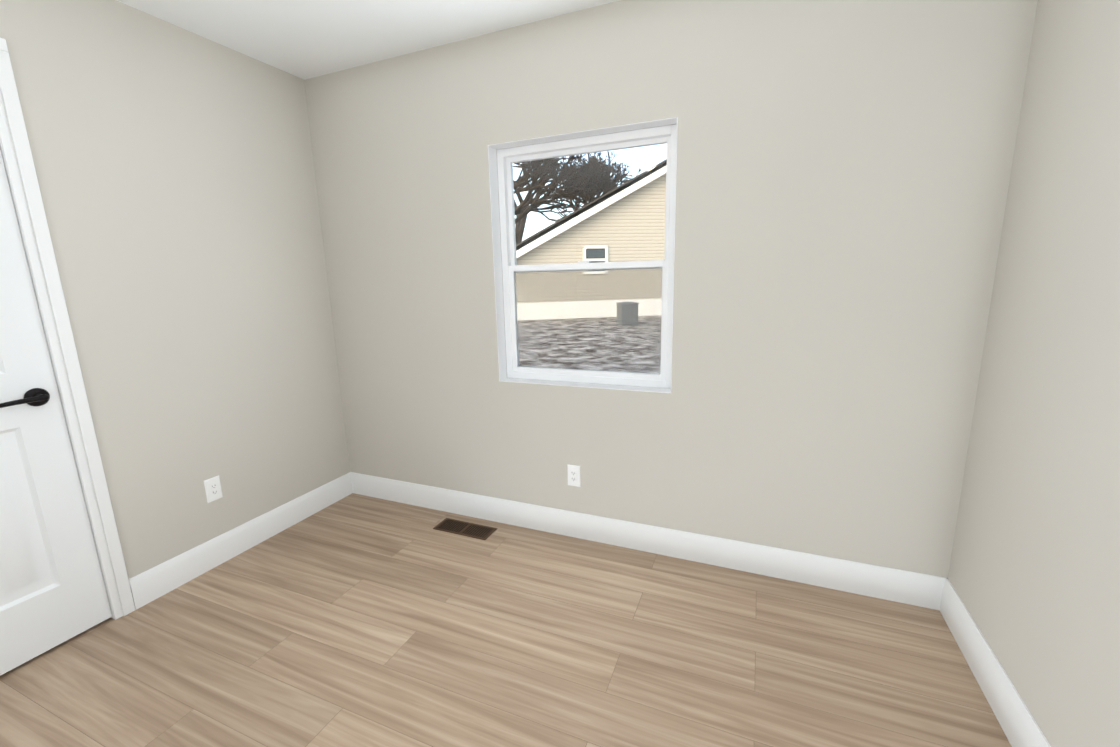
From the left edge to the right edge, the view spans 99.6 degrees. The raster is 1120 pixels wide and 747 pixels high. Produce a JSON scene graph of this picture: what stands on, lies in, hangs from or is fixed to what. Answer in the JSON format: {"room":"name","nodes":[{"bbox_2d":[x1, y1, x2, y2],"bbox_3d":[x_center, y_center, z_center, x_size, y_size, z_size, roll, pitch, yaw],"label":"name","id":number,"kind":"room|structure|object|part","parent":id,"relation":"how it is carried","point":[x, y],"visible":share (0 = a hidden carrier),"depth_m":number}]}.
{"room":"empty bedroom","nodes":[
{"label":"empty bedroom","id":0,"kind":"room"},
{"bbox_2d":[0,0,349,578],"bbox_3d":[-2.215,-0.045,1.080,0.150,2.440,4.286,3,12,22],"label":"wall","id":1,"kind":"structure","parent":0,"point":[175,170],"depth_m":2.11},
{"bbox_2d":[0,149,111,675],"bbox_3d":[-2.021,0.050,1.426,0.036,2.076,0.719,3,12,22],"label":"door","id":2,"kind":"structure","parent":1,"relation":"in","point":[53,593],"depth_m":1.71},
{"bbox_2d":[0,388,49,407],"bbox_3d":[-1.878,0.095,1.661,0.054,0.066,0.146,3,12,22],"label":"door lever","id":3,"kind":"object","parent":2,"relation":"attached to","point":[36,397],"visible":1,"depth_m":1.68},
{"bbox_2d":[0,38,134,619],"bbox_3d":[-2.071,0.021,1.440,0.186,2.160,0.855,3,12,22],"label":"door frame","id":4,"kind":"structure","parent":1,"relation":"attached to","point":[16,153],"depth_m":1.74},
{"bbox_2d":[204,475,222,502],"bbox_3d":[-1.670,0.559,2.285,0.007,0.115,0.070,3,12,22],"label":"electrical outlet","id":5,"kind":"object","parent":1,"relation":"attached to","point":[213,490],"visible":1,"depth_m":2.28},
{"bbox_2d":[129,473,352,609],"bbox_3d":[-1.581,0.822,2.525,0.016,0.138,1.169,3,12,22],"label":"baseboard","id":6,"kind":"structure","parent":1,"relation":"attached to","point":[169,575],"depth_m":2.36},
{"bbox_2d":[117,0,619,79],"bbox_3d":[-1.306,-1.224,0.444,4.683,0.080,4.286,3,12,22],"label":"ceiling","id":7,"kind":"structure","parent":0,"point":[305,39],"depth_m":2.05},
{"bbox_2d":[0,493,1011,746],"bbox_3d":[-1.248,1.236,0.941,4.683,0.060,4.286,3,12,22],"label":"floor","id":8,"kind":"structure","parent":0,"point":[352,619],"depth_m":1.71},
{"bbox_2d":[433,518,496,539],"bbox_3d":[-0.521,0.851,2.598,0.335,0.004,0.125,3,12,22],"label":"floor vent","id":9,"kind":"object","parent":8,"relation":"in","point":[468,529],"visible":1,"depth_m":2.60},
{"bbox_2d":[304,0,1037,577],"bbox_3d":[0.093,-0.351,2.324,3.133,2.440,0.150,3,12,22],"label":"wall","id":10,"kind":"structure","parent":0,"point":[842,176],"depth_m":1.97},
{"bbox_2d":[567,464,579,486],"bbox_3d":[0.070,0.527,2.433,0.070,0.115,0.007,3,12,22],"label":"electrical outlet","id":11,"kind":"object","parent":10,"relation":"attached to","point":[573,471],"visible":1,"depth_m":2.43},
{"bbox_2d":[488,117,677,392],"bbox_3d":[0.107,-0.516,2.280,0.896,1.160,0.146,3,12,22],"label":"window","id":12,"kind":"structure","parent":10,"relation":"in","point":[498,160],"depth_m":2.30},
{"bbox_3d":[0.121,-0.523,2.311,0.824,1.088,0.054,3,12,22],"label":"window sash","id":13,"kind":"part","parent":12,"relation":"part of"},
{"bbox_2d":[515,269,661,372],"bbox_3d":[0.139,-0.263,2.393,0.816,0.538,0.001,3,12,22],"label":"screen","id":14,"kind":"object","parent":12,"relation":"attached to","point":[576,319],"depth_m":2.39},
{"bbox_2d":[349,472,940,609],"bbox_3d":[0.088,0.793,2.477,3.133,0.138,0.016,3,12,22],"label":"baseboard","id":15,"kind":"structure","parent":10,"relation":"attached to","point":[902,586],"depth_m":2.27},
{"bbox_2d":[948,0,1119,746],"bbox_3d":[0.816,0.136,-0.169,0.150,2.440,4.286,3,12,22],"label":"wall","id":16,"kind":"structure","parent":0,"point":[1034,575],"depth_m":1.27},
{"bbox_2d":[937,577,1050,746],"bbox_3d":[1.071,1.106,0.812,0.016,0.138,2.338,3,12,22],"label":"baseboard","id":17,"kind":"structure","parent":16,"relation":"attached to","point":[1017,722],"depth_m":1.49},
{"label":"outside","id":18,"kind":"structure","parent":0,"visible":0},
{"bbox_2d":[517,315,661,373],"bbox_3d":[9.538,-4.569,28.758,80.000,0.100,56.454,3,12,22],"label":"shingle roof","id":19,"kind":"structure","parent":18,"point":[572,350],"depth_m":10.00},
{"bbox_2d":[513,151,641,248],"bbox_3d":[-1.406,-10.482,29.343,11.695,11.764,26.244,3,12,22],"label":"trees","id":20,"kind":"object","parent":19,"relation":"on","point":[573,171],"depth_m":22.46},
{"bbox_2d":[515,159,666,319],"bbox_3d":[3.512,-5.712,20.852,15.300,5.550,9.650,-3,12,-9],"label":"house","id":21,"kind":"structure","parent":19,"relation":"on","point":[647,236],"depth_m":16.14},
{"bbox_2d":[617,302,638,325],"bbox_3d":[1.930,-1.717,13.589,0.520,0.670,0.540,-3,12,-9],"label":"roof vent","id":22,"kind":"object","parent":19,"relation":"on","point":[628,315],"depth_m":13.35}
]}

